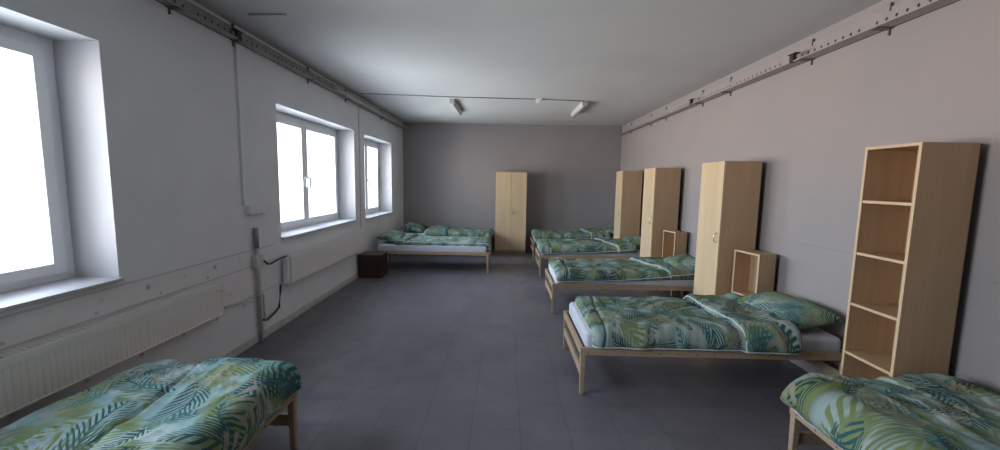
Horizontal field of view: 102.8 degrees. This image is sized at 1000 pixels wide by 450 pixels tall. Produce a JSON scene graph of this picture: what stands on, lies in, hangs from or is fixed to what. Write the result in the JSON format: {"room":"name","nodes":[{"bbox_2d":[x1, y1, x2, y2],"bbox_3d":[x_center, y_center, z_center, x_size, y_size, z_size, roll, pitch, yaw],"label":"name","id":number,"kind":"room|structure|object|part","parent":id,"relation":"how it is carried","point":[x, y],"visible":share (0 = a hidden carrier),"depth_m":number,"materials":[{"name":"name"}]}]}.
{"room":"dormitory","nodes":[
{"label":"dormitory","id":0,"kind":"room"},
{"bbox_2d":[0,0,403,428],"bbox_3d":[-2.687,-0.340,4.049,0.400,3.100,12.150,1,6,1],"label":"wall","id":1,"kind":"structure","parent":0,"point":[147,96],"depth_m":3.07,"materials":[{"name":"white paint"}]},
{"bbox_2d":[0,24,123,312],"bbox_3d":[-2.682,-0.269,1.431,0.395,1.524,2.270,1,6,1],"label":"window","id":2,"kind":"structure","parent":1,"relation":"in","point":[21,287],"depth_m":2.44,"materials":[{"name":"white plastic"}]},
{"bbox_3d":[-2.813,-0.330,1.965,0.067,1.384,1.063,1,6,1],"label":"sash","id":3,"kind":"part","parent":2,"relation":"part of","materials":[{"name":"white plastic"}]},
{"bbox_3d":[-2.664,0.476,1.511,0.335,0.026,2.270,1,6,1],"label":"sill","id":4,"kind":"part","parent":2,"relation":"part of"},
{"bbox_2d":[0,281,223,418],"bbox_3d":[-2.477,0.763,2.283,0.104,0.290,2.410,1,6,1],"label":"radiator","id":5,"kind":"object","parent":1,"relation":"attached to","point":[34,372],"visible":1,"depth_m":2.40,"materials":[{"name":"white metal"}]},
{"bbox_2d":[0,281,222,360],"bbox_3d":[-2.461,0.624,2.268,0.070,0.010,2.410,1,6,1],"label":"grille","id":6,"kind":"object","parent":5,"relation":"attached to","point":[13,355],"depth_m":2.43,"materials":[{"name":"white metal"}]},
{"bbox_2d":[234,43,246,205],"bbox_3d":[-2.466,-0.938,3.796,0.025,1.510,0.040,1,6,1],"label":"cable conduit","id":7,"kind":"object","parent":1,"relation":"attached to","point":[236,46],"visible":1,"depth_m":3.78,"materials":[{"name":"white plastic"}]},
{"bbox_2d":[246,205,265,214],"bbox_3d":[-2.468,-0.155,4.040,0.046,0.090,0.260,1,6,1],"label":"junction box","id":8,"kind":"object","parent":1,"relation":"attached to","point":[254,209],"visible":1,"depth_m":4.00,"materials":[{"name":"white plastic"}]},
{"bbox_2d":[250,207,255,213],"bbox_3d":[-2.449,-0.146,3.959,0.007,0.072,0.072,1,6,1],"label":"socket","id":9,"kind":"object","parent":8,"relation":"attached to","point":[252,209],"depth_m":3.95,"materials":[{"name":"white plastic"}]},
{"bbox_2d":[256,206,260,213],"bbox_3d":[-2.448,-0.154,4.040,0.007,0.072,0.072,1,6,1],"label":"socket","id":10,"kind":"object","parent":8,"relation":"attached to","point":[258,208],"depth_m":4.04,"materials":[{"name":"white plastic"}]},
{"bbox_2d":[251,227,265,341],"bbox_3d":[-2.474,0.619,4.098,0.060,1.190,0.129,1,6,1],"label":"riser pipe","id":11,"kind":"object","parent":1,"relation":"attached to","point":[257,259],"visible":1,"depth_m":4.08,"materials":[{"name":"grey metal"}]},
{"bbox_2d":[224,294,258,307],"bbox_3d":[-2.489,0.731,3.798,0.023,0.049,0.571,1,6,2],"label":"pipe","id":12,"kind":"object","parent":11,"relation":"attached to","point":[256,295],"visible":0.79,"depth_m":3.83,"materials":[{"name":"white metal"}]},
{"bbox_2d":[263,284,281,320],"bbox_3d":[-2.457,0.838,4.306,0.028,0.332,0.326,1,6,4],"label":"pipe","id":13,"kind":"object","parent":11,"relation":"attached to","point":[280,285],"visible":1,"depth_m":4.42,"materials":[{"name":"grey"}]},
{"bbox_2d":[263,255,287,264],"bbox_3d":[-2.458,0.353,4.331,0.085,0.110,0.470,1,6,1],"label":"supply pipe","id":14,"kind":"object","parent":1,"relation":"attached to","point":[276,260],"visible":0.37,"depth_m":4.29,"materials":[{"name":"grey"}]},
{"bbox_2d":[155,0,405,128],"bbox_3d":[-2.415,-1.771,3.882,0.095,0.200,11.830,1,6,1],"label":"channel","id":15,"kind":"object","parent":1,"relation":"attached to","point":[186,8],"visible":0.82,"depth_m":3.85,"materials":[{"name":"grey paint"}]},
{"bbox_2d":[334,86,406,128],"bbox_3d":[-2.340,-2.180,7.769,0.068,0.073,4.050,1,6,1],"label":"pipe","id":16,"kind":"object","parent":15,"relation":"attached to","point":[336,88],"visible":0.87,"depth_m":6.88,"materials":[{"name":"grey metal"}]},
{"bbox_2d":[220,254,393,356],"bbox_3d":[-2.507,1.162,4.207,0.012,0.085,11.850,1,6,1],"label":"baseboard","id":17,"kind":"structure","parent":1,"relation":"attached to","point":[239,349],"depth_m":4.64,"materials":[{"name":"grey"}]},
{"bbox_2d":[276,111,357,239],"bbox_3d":[-2.625,-0.710,5.597,0.395,1.514,2.270,1,6,1],"label":"window","id":18,"kind":"structure","parent":1,"relation":"in","point":[306,224],"depth_m":5.59,"materials":[{"name":"white plastic"}]},
{"bbox_3d":[-2.771,-0.657,5.066,0.067,1.374,1.063,1,6,1],"label":"sash","id":19,"kind":"part","parent":18,"relation":"part of","materials":[{"name":"white plastic"}]},
{"bbox_3d":[-2.608,0.030,5.676,0.335,0.026,2.270,1,6,1],"label":"sill","id":20,"kind":"part","parent":18,"relation":"part of","materials":[{"name":"white paint"}]},
{"bbox_3d":[-2.756,-0.771,6.131,0.067,1.374,1.063,1,6,1],"label":"sash","id":21,"kind":"part","parent":18,"relation":"part of","materials":[{"name":"white plastic"}]},
{"bbox_2d":[283,232,362,285],"bbox_3d":[-2.430,0.390,5.718,0.102,0.360,2.380,1,6,1],"label":"radiator","id":22,"kind":"object","parent":1,"relation":"attached to","point":[299,265],"visible":0.94,"depth_m":5.27,"materials":[{"name":"white metal"}]},
{"bbox_2d":[288,232,361,257],"bbox_3d":[-2.413,0.244,5.727,0.070,0.010,2.330,1,6,1],"label":"grille","id":23,"kind":"object","parent":22,"relation":"attached to","point":[302,253],"depth_m":5.41,"materials":[{"name":"white metal"}]},
{"bbox_2d":[358,107,360,225],"bbox_3d":[-2.436,-0.988,6.933,0.012,2.080,0.020,1,6,1],"label":"cable conduit","id":24,"kind":"object","parent":1,"relation":"attached to","point":[358,107],"visible":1,"depth_m":6.92,"materials":[{"name":"white plastic"}]},
{"bbox_2d":[364,139,393,219],"bbox_3d":[-2.592,-0.953,8.055,0.395,1.534,1.710,1,6,1],"label":"window","id":25,"kind":"structure","parent":1,"relation":"in","point":[372,212],"depth_m":8.45,"materials":[{"name":"white plastic"}]},
{"bbox_3d":[-2.736,-0.915,7.663,0.067,1.394,0.783,1,6,1],"label":"sash","id":26,"kind":"part","parent":25,"relation":"part of","materials":[{"name":"white plastic"}]},
{"bbox_3d":[-2.725,-1.000,8.450,0.067,1.394,0.783,1,6,1],"label":"sash","id":27,"kind":"part","parent":25,"relation":"part of","materials":[{"name":"white plastic"}]},
{"bbox_3d":[-2.575,-0.203,8.135,0.335,0.026,1.710,1,6,1],"label":"sill","id":28,"kind":"part","parent":25,"relation":"part of","materials":[{"name":"white paint"}]},
{"bbox_2d":[403,123,621,249],"bbox_3d":[0.073,-0.929,9.983,5.760,3.100,0.150,1,6,1],"label":"wall","id":29,"kind":"structure","parent":0,"point":[450,169],"depth_m":9.86,"materials":[{"name":"grey paint"}]},
{"bbox_2d":[236,249,834,449],"bbox_3d":[0.039,1.312,4.188,5.910,0.120,12.150,1,6,1],"label":"floor","id":30,"kind":"structure","parent":0,"point":[435,352],"depth_m":3.46,"materials":[{"name":"grey tile"}]},
{"bbox_2d":[243,391,296,449],"bbox_3d":[-1.752,1.313,1.472,0.934,0.395,2.120,1,6,1],"label":"frame","id":31,"kind":"object","parent":30,"relation":"on","point":[289,419],"visible":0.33,"depth_m":2.48,"materials":[{"name":"brown wood"}]},
{"bbox_3d":[-1.739,1.212,2.508,0.870,0.075,0.022,1,6,1],"label":"rail","id":32,"kind":"part","parent":31,"relation":"part of","materials":[{"name":"brown wood"}]},
{"bbox_3d":[-1.298,1.241,2.500,0.040,0.335,0.040,1,6,1],"label":"leg","id":33,"kind":"part","parent":31,"relation":"part of","materials":[{"name":"brown wood"}]},
{"bbox_3d":[-1.749,1.075,1.444,0.880,0.147,2.035,1,6,1],"label":"mattress","id":34,"kind":"object","parent":31,"relation":"on","visible":0},
{"bbox_2d":[0,357,300,449],"bbox_3d":[-1.738,0.997,1.532,1.057,0.222,2.029,1,6,1],"label":"duvet","id":35,"kind":"object","parent":34,"relation":"on","point":[219,403],"visible":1,"depth_m":1.94,"materials":[{"name":"green fabric"}]},
{"bbox_2d":[358,251,387,277],"bbox_3d":[-2.248,0.698,7.078,0.413,0.405,0.365,1,6,1],"label":"chest","id":36,"kind":"object","parent":30,"relation":"on","point":[371,264],"visible":1,"depth_m":6.91,"materials":[{"name":"brown wood"}]},
{"bbox_3d":[-2.254,0.729,6.901,0.340,0.320,0.006,1,6,1],"label":"panel","id":37,"kind":"part","parent":36,"relation":"part of","materials":[{"name":"brown wood"}]},
{"bbox_3d":[-2.244,0.509,7.058,0.413,0.025,0.365,1,6,1],"label":"lid","id":38,"kind":"part","parent":36,"relation":"part of","materials":[{"name":"brown wood"}]},
{"bbox_2d":[375,246,490,272],"bbox_3d":[-1.261,0.636,7.855,2.120,0.395,0.934,1,6,1],"label":"frame","id":39,"kind":"object","parent":30,"relation":"on","point":[390,252],"visible":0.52,"depth_m":7.38,"materials":[{"name":"brown wood"}]},
{"bbox_3d":[-1.264,0.518,7.386,2.120,0.060,0.028,1,6,1],"label":"rail","id":40,"kind":"part","parent":39,"relation":"part of","materials":[{"name":"brown wood"}]},
{"bbox_2d":[378,241,486,251],"bbox_3d":[-1.259,0.398,7.830,2.035,0.147,0.880,1,6,1],"label":"mattress","id":41,"kind":"object","parent":39,"relation":"on","point":[386,245],"visible":0.48,"depth_m":7.40,"materials":[{"name":"fabric"}]},
{"bbox_2d":[377,230,405,241],"bbox_3d":[-2.074,0.212,7.806,0.492,0.197,0.780,1,6,-1],"label":"pillow","id":42,"kind":"object","parent":41,"relation":"on","point":[391,235],"visible":0.79,"depth_m":7.52,"materials":[{"name":"green fabric"}]},
{"bbox_2d":[394,233,491,249],"bbox_3d":[-1.083,0.317,7.871,1.823,0.231,0.986,1,6,1],"label":"duvet","id":43,"kind":"object","parent":41,"relation":"on","point":[408,239],"visible":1,"depth_m":7.48,"materials":[{"name":"green fabric"}]},
{"bbox_2d":[495,172,526,252],"bbox_3d":[0.258,-0.303,9.665,0.730,1.930,0.507,1,6,1],"label":"wardrobe","id":44,"kind":"object","parent":30,"relation":"on","point":[511,187],"visible":1,"depth_m":9.45,"materials":[{"name":"brown wood"}]},
{"bbox_3d":[0.073,-0.319,9.459,0.361,1.854,0.018,1,6,1],"label":"door","id":45,"kind":"part","parent":44,"relation":"part of","materials":[{"name":"brown wood"}]},
{"bbox_3d":[0.438,-0.312,9.454,0.361,1.854,0.018,1,6,1],"label":"door","id":46,"kind":"part","parent":44,"relation":"part of","materials":[{"name":"brown wood"}]},
{"bbox_2d":[530,236,536,257],"bbox_3d":[1.790,0.526,9.382,2.120,0.395,0.934,1,6,1],"label":"frame","id":47,"kind":"object","parent":30,"relation":"on","point":[532,241],"visible":0.25,"depth_m":8.98,"materials":[{"name":"brown wood"}]},
{"bbox_3d":[1.796,0.287,9.355,2.035,0.147,0.880,1,6,1],"label":"mattress","id":48,"kind":"object","parent":47,"relation":"on","visible":0},
{"bbox_2d":[531,228,610,240],"bbox_3d":[1.653,0.204,9.367,1.854,0.233,1.117,1,6,1],"label":"duvet","id":49,"kind":"object","parent":48,"relation":"on","point":[582,233],"visible":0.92,"depth_m":8.90,"materials":[{"name":"green fabric"}]},
{"bbox_2d":[602,226,613,235],"bbox_3d":[2.617,0.129,9.332,0.489,0.210,0.780,1,6,5],"label":"pillow","id":50,"kind":"object","parent":48,"relation":"on","point":[610,229],"visible":0.3,"depth_m":9.10,"materials":[{"name":"green fabric"}]},
{"bbox_2d":[535,247,631,276],"bbox_3d":[1.766,0.710,7.662,2.120,0.395,0.934,1,6,1],"label":"frame","id":51,"kind":"object","parent":30,"relation":"on","point":[537,252],"visible":0.39,"depth_m":7.19,"materials":[{"name":"brown wood"}]},
{"bbox_3d":[0.724,0.767,7.238,0.040,0.335,0.040,1,6,1],"label":"leg","id":52,"kind":"part","parent":51,"relation":"part of","materials":[{"name":"brown wood"}]},
{"bbox_3d":[1.763,0.592,7.193,2.120,0.060,0.028,1,6,1],"label":"rail","id":53,"kind":"part","parent":51,"relation":"part of","materials":[{"name":"brown wood"}]},
{"bbox_2d":[538,248,639,256],"bbox_3d":[1.773,0.471,7.635,2.035,0.147,0.880,1,6,1],"label":"mattress","id":54,"kind":"object","parent":51,"relation":"on","point":[636,254],"visible":0.23,"depth_m":7.20,"materials":[{"name":"fabric"}]},
{"bbox_2d":[536,237,636,254],"bbox_3d":[1.601,0.388,7.645,1.801,0.231,1.080,1,6,1],"label":"duvet","id":55,"kind":"object","parent":54,"relation":"on","point":[598,245],"visible":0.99,"depth_m":7.19,"materials":[{"name":"green fabric"}]},
{"bbox_2d":[622,235,640,247],"bbox_3d":[2.573,0.314,7.612,0.489,0.207,0.780,1,6,-2],"label":"pillow","id":56,"kind":"object","parent":54,"relation":"on","point":[636,240],"visible":0.48,"depth_m":7.43,"materials":[{"name":"green fabric"}]},
{"bbox_2d":[545,268,693,312],"bbox_3d":[1.739,0.927,5.633,2.120,0.395,0.934,1,6,1],"label":"frame","id":57,"kind":"object","parent":30,"relation":"on","point":[548,276],"visible":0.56,"depth_m":5.16,"materials":[{"name":"brown wood"}]},
{"bbox_3d":[0.708,0.891,6.086,0.040,0.335,0.040,1,6,1],"label":"leg","id":58,"kind":"part","parent":57,"relation":"part of","materials":[{"name":"brown wood"}]},
{"bbox_3d":[0.698,0.918,5.646,0.022,0.075,0.870,1,6,1],"label":"rail","id":59,"kind":"part","parent":57,"relation":"part of","materials":[{"name":"brown wood"}]},
{"bbox_3d":[0.694,0.741,5.627,0.024,0.060,0.882,1,6,1],"label":"rail","id":60,"kind":"part","parent":57,"relation":"part of","materials":[{"name":"brown wood"}]},
{"bbox_3d":[0.696,0.985,5.210,0.040,0.335,0.040,1,6,1],"label":"leg","id":61,"kind":"part","parent":57,"relation":"part of","materials":[{"name":"brown wood"}]},
{"bbox_2d":[549,264,693,285],"bbox_3d":[1.745,0.689,5.607,2.035,0.147,0.880,1,6,1],"label":"mattress","id":62,"kind":"object","parent":57,"relation":"on","point":[665,282],"visible":0.18,"depth_m":5.17,"materials":[{"name":"fabric"}]},
{"bbox_2d":[548,257,694,282],"bbox_3d":[1.660,0.612,5.605,1.923,0.221,1.105,1,6,1],"label":"duvet","id":63,"kind":"object","parent":62,"relation":"on","point":[565,270],"visible":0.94,"depth_m":5.20,"materials":[{"name":"green fabric"}]},
{"bbox_2d":[663,254,695,268],"bbox_3d":[2.565,0.534,5.564,0.489,0.206,0.780,1,6,4],"label":"pillow","id":64,"kind":"object","parent":62,"relation":"on","point":[682,261],"visible":0.62,"depth_m":5.43,"materials":[{"name":"green fabric"}]},
{"bbox_3d":[1.735,0.809,5.165,2.120,0.060,0.028,1,6,1],"label":"rail","id":65,"kind":"part","parent":57,"relation":"part of","materials":[{"name":"brown wood"}]},
{"bbox_2d":[613,171,642,238],"bbox_3d":[2.635,-0.134,8.333,0.447,1.960,0.450,1,6,1],"label":"wardrobe","id":66,"kind":"object","parent":30,"relation":"on","point":[628,197],"visible":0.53,"depth_m":8.09,"materials":[{"name":"brown wood"}]},
{"bbox_3d":[2.460,-0.171,8.332,0.018,1.884,0.446,1,6,1],"label":"door","id":67,"kind":"part","parent":66,"relation":"part of","materials":[{"name":"brown wood"}]},
{"bbox_2d":[640,168,681,257],"bbox_3d":[2.611,0.050,6.608,0.447,1.960,0.500,1,6,1],"label":"wardrobe","id":68,"kind":"object","parent":30,"relation":"on","point":[661,191],"visible":0.58,"depth_m":6.34,"materials":[{"name":"brown wood"}]},
{"bbox_3d":[2.436,0.013,6.607,0.018,1.884,0.496,1,6,1],"label":"door","id":69,"kind":"part","parent":68,"relation":"part of","materials":[{"name":"brown wood"}]},
{"bbox_2d":[660,230,687,295],"bbox_3d":[2.708,0.583,6.236,0.206,0.985,0.315,0,6,-10],"label":"base cabinet","id":70,"kind":"object","parent":30,"relation":"on","point":[674,241],"visible":0.46,"depth_m":6.13,"materials":[{"name":"brown wood"}]},
{"bbox_3d":[2.681,0.566,6.381,0.197,0.985,0.018,0,6,-10],"label":"panel","id":71,"kind":"part","parent":70,"relation":"part of","materials":[{"name":"brown wood"}]},
{"bbox_3d":[2.733,0.599,6.090,0.197,0.985,0.018,0,6,-10],"label":"panel","id":72,"kind":"part","parent":70,"relation":"part of","materials":[{"name":"brown wood"}]},
{"bbox_2d":[563,311,842,394],"bbox_3d":[1.701,1.141,3.635,2.120,0.395,0.934,1,6,1],"label":"frame","id":73,"kind":"object","parent":30,"relation":"on","point":[814,358],"visible":0.41,"depth_m":3.16,"materials":[{"name":"brown wood"}]},
{"bbox_3d":[0.671,1.104,4.088,0.040,0.335,0.040,1,6,1],"label":"leg","id":74,"kind":"part","parent":73,"relation":"part of","materials":[{"name":"brown wood"}]},
{"bbox_3d":[0.660,1.131,3.648,0.022,0.075,0.870,1,6,1],"label":"rail","id":75,"kind":"part","parent":73,"relation":"part of","materials":[{"name":"brown wood"}]},
{"bbox_3d":[0.657,0.955,3.629,0.024,0.060,0.882,1,6,1],"label":"rail","id":76,"kind":"part","parent":73,"relation":"part of","materials":[{"name":"brown wood"}]},
{"bbox_3d":[0.659,1.198,3.211,0.040,0.335,0.040,1,6,1],"label":"leg","id":77,"kind":"part","parent":73,"relation":"part of","materials":[{"name":"brown wood"}]},
{"bbox_2d":[569,302,840,351],"bbox_3d":[1.708,0.902,3.608,2.035,0.147,0.880,1,6,1],"label":"mattress","id":78,"kind":"object","parent":73,"relation":"on","point":[815,339],"visible":0.16,"depth_m":3.19,"materials":[{"name":"fabric"}]},
{"bbox_2d":[575,293,802,354],"bbox_3d":[1.660,0.824,3.614,1.882,0.228,1.141,1,6,1],"label":"duvet","id":79,"kind":"object","parent":78,"relation":"on","point":[692,322],"visible":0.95,"depth_m":3.20,"materials":[{"name":"green fabric"}]},
{"bbox_2d":[737,291,844,330],"bbox_3d":[2.518,0.744,3.576,0.487,0.207,0.780,1,6,-3],"label":"pillow","id":80,"kind":"object","parent":78,"relation":"on","point":[804,314],"visible":0.72,"depth_m":3.36,"materials":[{"name":"green fabric"}]},
{"bbox_3d":[1.698,1.022,3.167,2.120,0.060,0.028,1,6,1],"label":"rail","id":81,"kind":"part","parent":73,"relation":"part of","materials":[{"name":"brown wood"}]},
{"bbox_3d":[2.740,1.170,3.623,0.022,0.075,0.870,1,6,1],"label":"rail","id":82,"kind":"part","parent":73,"relation":"part of","materials":[{"name":"brown wood"}]},
{"bbox_2d":[693,161,762,294],"bbox_3d":[2.584,0.262,4.630,0.447,1.960,0.500,1,6,1],"label":"wardrobe","id":83,"kind":"object","parent":30,"relation":"on","point":[730,191],"visible":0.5,"depth_m":4.38,"materials":[{"name":"brown wood"}]},
{"bbox_3d":[2.409,0.225,4.628,0.018,1.884,0.496,1,6,1],"label":"door","id":84,"kind":"part","parent":83,"relation":"part of","materials":[{"name":"brown wood"}]},
{"bbox_3d":[2.606,0.288,4.390,0.380,1.960,0.018,1,6,1],"label":"panel","id":85,"kind":"part","parent":83,"relation":"part of","materials":[{"name":"brown wood"}]},
{"bbox_3d":[2.804,0.263,4.627,0.008,1.946,0.492,1,6,1],"label":"panel","id":86,"kind":"part","parent":83,"relation":"part of","materials":[{"name":"brown wood"}]},
{"bbox_2d":[731,249,776,295],"bbox_3d":[2.672,0.783,4.245,0.206,1.010,0.330,0,6,-11],"label":"base cabinet","id":87,"kind":"object","parent":30,"relation":"on","point":[753,270],"visible":0.51,"depth_m":4.31,"materials":[{"name":"brown wood"}]},
{"bbox_3d":[2.640,0.766,4.396,0.197,1.010,0.018,0,6,-11],"label":"panel","id":88,"kind":"part","parent":87,"relation":"part of","materials":[{"name":"brown wood"}]},
{"bbox_2d":[735,291,754,294],"bbox_3d":[2.674,0.747,4.241,0.192,0.018,0.294,0,6,-11],"label":"shelf","id":89,"kind":"object","parent":87,"relation":"attached to","point":[736,292],"depth_m":4.31,"materials":[{"name":"brown wood"}]},
{"bbox_3d":[2.764,0.782,4.263,0.006,0.972,0.294,0,6,-11],"label":"panel","id":90,"kind":"part","parent":87,"relation":"part of","materials":[{"name":"brown wood"}]},
{"bbox_3d":[2.679,0.290,4.191,0.197,0.018,0.294,0,6,-11],"label":"panel","id":91,"kind":"part","parent":87,"relation":"part of","materials":[{"name":"brown wood"}]},
{"bbox_3d":[2.701,0.800,4.092,0.197,1.010,0.018,0,6,-11],"label":"panel","id":92,"kind":"part","parent":87,"relation":"part of","materials":[{"name":"brown wood"}]},
{"bbox_2d":[788,408,841,449],"bbox_3d":[2.196,1.393,1.366,0.934,0.395,2.120,1,6,1],"label":"frame","id":93,"kind":"object","parent":30,"relation":"on","point":[797,437],"visible":0.27,"depth_m":2.39,"materials":[{"name":"brown wood"}]},
{"bbox_3d":[1.768,1.304,2.405,0.040,0.335,0.040,1,6,1],"label":"leg","id":94,"kind":"part","parent":93,"relation":"part of","materials":[{"name":"brown wood"}]},
{"bbox_3d":[2.209,1.292,2.402,0.870,0.075,0.022,1,6,1],"label":"rail","id":95,"kind":"part","parent":93,"relation":"part of","materials":[{"name":"brown wood"}]},
{"bbox_3d":[2.199,1.155,1.338,0.880,0.147,2.035,1,6,1],"label":"mattress","id":96,"kind":"object","parent":93,"relation":"on","visible":0},
{"bbox_2d":[779,373,999,449],"bbox_3d":[2.194,1.065,1.442,1.107,0.241,2.068,1,6,1],"label":"duvet","id":97,"kind":"object","parent":96,"relation":"on","point":[928,411],"visible":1,"depth_m":2.00,"materials":[{"name":"green fabric"}]},
{"bbox_2d":[840,142,981,378],"bbox_3d":[2.612,0.477,2.606,0.341,1.965,0.370,1,6,1],"label":"bookcase","id":98,"kind":"object","parent":30,"relation":"on","point":[916,201],"visible":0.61,"depth_m":2.45,"materials":[{"name":"brown wood"}]},
{"bbox_3d":[2.606,0.916,2.653,0.327,0.018,0.334,1,6,1],"label":"shelf","id":99,"kind":"part","parent":98,"relation":"part of","materials":[{"name":"brown wood"}]},
{"bbox_3d":[2.612,0.569,2.615,0.327,0.018,0.334,1,6,1],"label":"shelf","id":100,"kind":"part","parent":98,"relation":"part of","materials":[{"name":"brown wood"}]},
{"bbox_3d":[2.613,0.459,2.780,0.332,1.965,0.018,1,6,1],"label":"panel","id":101,"kind":"part","parent":98,"relation":"part of","materials":[{"name":"brown wood"}]},
{"bbox_3d":[2.618,0.216,2.577,0.327,0.018,0.334,1,6,1],"label":"shelf","id":102,"kind":"part","parent":98,"relation":"part of","materials":[{"name":"brown wood"}]},
{"bbox_3d":[2.624,-0.137,2.539,0.327,0.018,0.334,1,6,1],"label":"shelf","id":103,"kind":"part","parent":98,"relation":"part of","materials":[{"name":"brown wood"}]},
{"bbox_3d":[2.628,-0.490,2.502,0.332,0.018,0.334,1,6,1],"label":"panel","id":104,"kind":"part","parent":98,"relation":"part of","materials":[{"name":"brown wood"}]},
{"bbox_3d":[2.774,0.479,2.603,0.006,1.927,0.334,1,6,1],"label":"panel","id":105,"kind":"part","parent":98,"relation":"part of","materials":[{"name":"brown wood"}]},
{"bbox_3d":[2.609,0.496,2.430,0.332,1.965,0.018,1,6,1],"label":"panel","id":106,"kind":"part","parent":98,"relation":"part of","materials":[{"name":"brown wood"}]},
{"bbox_3d":[-1.249,0.465,9.455,2.120,0.395,0.934,1,6,1],"label":"frame","id":107,"kind":"object","parent":30,"relation":"on","visible":0},
{"bbox_2d":[404,230,424,234],"bbox_3d":[-1.247,0.226,9.431,2.035,0.147,0.880,1,6,1],"label":"mattress","id":108,"kind":"object","parent":107,"relation":"on","point":[406,231],"visible":0.1,"depth_m":9.18,"materials":[{"name":"fabric"}]},
{"bbox_2d":[401,222,428,231],"bbox_3d":[-2.002,0.039,9.426,0.492,0.197,0.780,1,6,4],"label":"pillow","id":109,"kind":"object","parent":108,"relation":"on","point":[412,226],"visible":0.99,"depth_m":9.13,"materials":[{"name":"green fabric"}]},
{"bbox_2d":[424,225,492,238],"bbox_3d":[-0.930,0.154,9.419,1.544,0.231,1.088,1,6,1],"label":"duvet","id":110,"kind":"object","parent":108,"relation":"on","point":[435,230],"visible":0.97,"depth_m":8.98,"materials":[{"name":"green fabric"}]},
{"bbox_2d":[193,0,882,125],"bbox_3d":[0.095,-1.905,3.843,5.910,0.150,12.150,1,6,1],"label":"ceiling","id":111,"kind":"structure","parent":0,"point":[629,59],"depth_m":4.13,"materials":[{"name":"paint"}]},
{"bbox_2d":[248,13,285,15],"bbox_3d":[-2.016,-1.818,3.451,0.320,0.012,0.025,1,6,1],"label":"ceiling strip","id":112,"kind":"object","parent":111,"relation":"attached to","point":[249,14],"visible":1,"depth_m":3.44,"materials":[{"name":"grey paint"}]},
{"bbox_2d":[449,99,461,114],"bbox_3d":[-0.822,-2.193,7.470,0.100,0.082,1.202,1,6,1],"label":"lamp","id":113,"kind":"object","parent":111,"relation":"attached to","point":[452,102],"visible":1,"depth_m":7.23,"materials":[{"name":"grey plastic"}]},
{"bbox_2d":[451,102,461,114],"bbox_3d":[-0.823,-2.179,7.472,0.092,0.050,1.200,1,6,1],"label":"diffuser","id":114,"kind":"object","parent":113,"relation":"attached to","point":[454,104],"depth_m":7.42,"materials":[{"name":"grey plastic"}]},
{"bbox_2d":[360,93,584,101],"bbox_3d":[-0.418,-2.134,6.679,3.747,0.012,0.067,1,6,-4],"label":"cable","id":115,"kind":"object","parent":111,"relation":"attached to","point":[360,93],"visible":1,"depth_m":6.68,"materials":[{"name":"grey paint"}]},
{"bbox_2d":[571,101,587,116],"bbox_3d":[1.467,-2.150,7.443,0.100,0.082,1.202,1,6,1],"label":"lamp","id":116,"kind":"object","parent":111,"relation":"attached to","point":[581,105],"visible":1,"depth_m":7.26,"materials":[{"name":"grey plastic"}]},
{"bbox_2d":[571,104,584,116],"bbox_3d":[1.467,-2.137,7.446,0.092,0.050,1.200,1,6,1],"label":"diffuser","id":117,"kind":"object","parent":116,"relation":"attached to","point":[573,114],"depth_m":7.42,"materials":[{"name":"grey plastic"}]},
{"bbox_2d":[620,0,999,394],"bbox_3d":[2.946,-0.235,3.983,0.150,3.100,12.150,1,6,1],"label":"wall","id":118,"kind":"structure","parent":0,"point":[936,76],"depth_m":3.33,"materials":[{"name":"grey paint"}]},
{"bbox_2d":[618,0,959,134],"bbox_3d":[2.825,-1.613,3.827,0.140,0.232,11.830,1,6,1],"label":"channel","id":119,"kind":"object","parent":118,"relation":"attached to","point":[904,11],"visible":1,"depth_m":3.56,"materials":[{"name":"paint"}]},
{"bbox_2d":[641,210,999,284],"bbox_3d":[2.862,0.149,4.025,0.006,0.008,11.850,1,6,1],"label":"trim","id":120,"kind":"structure","parent":118,"relation":"attached to","point":[641,210],"depth_m":3.44,"materials":[{"name":"grey paint"}]}
]}

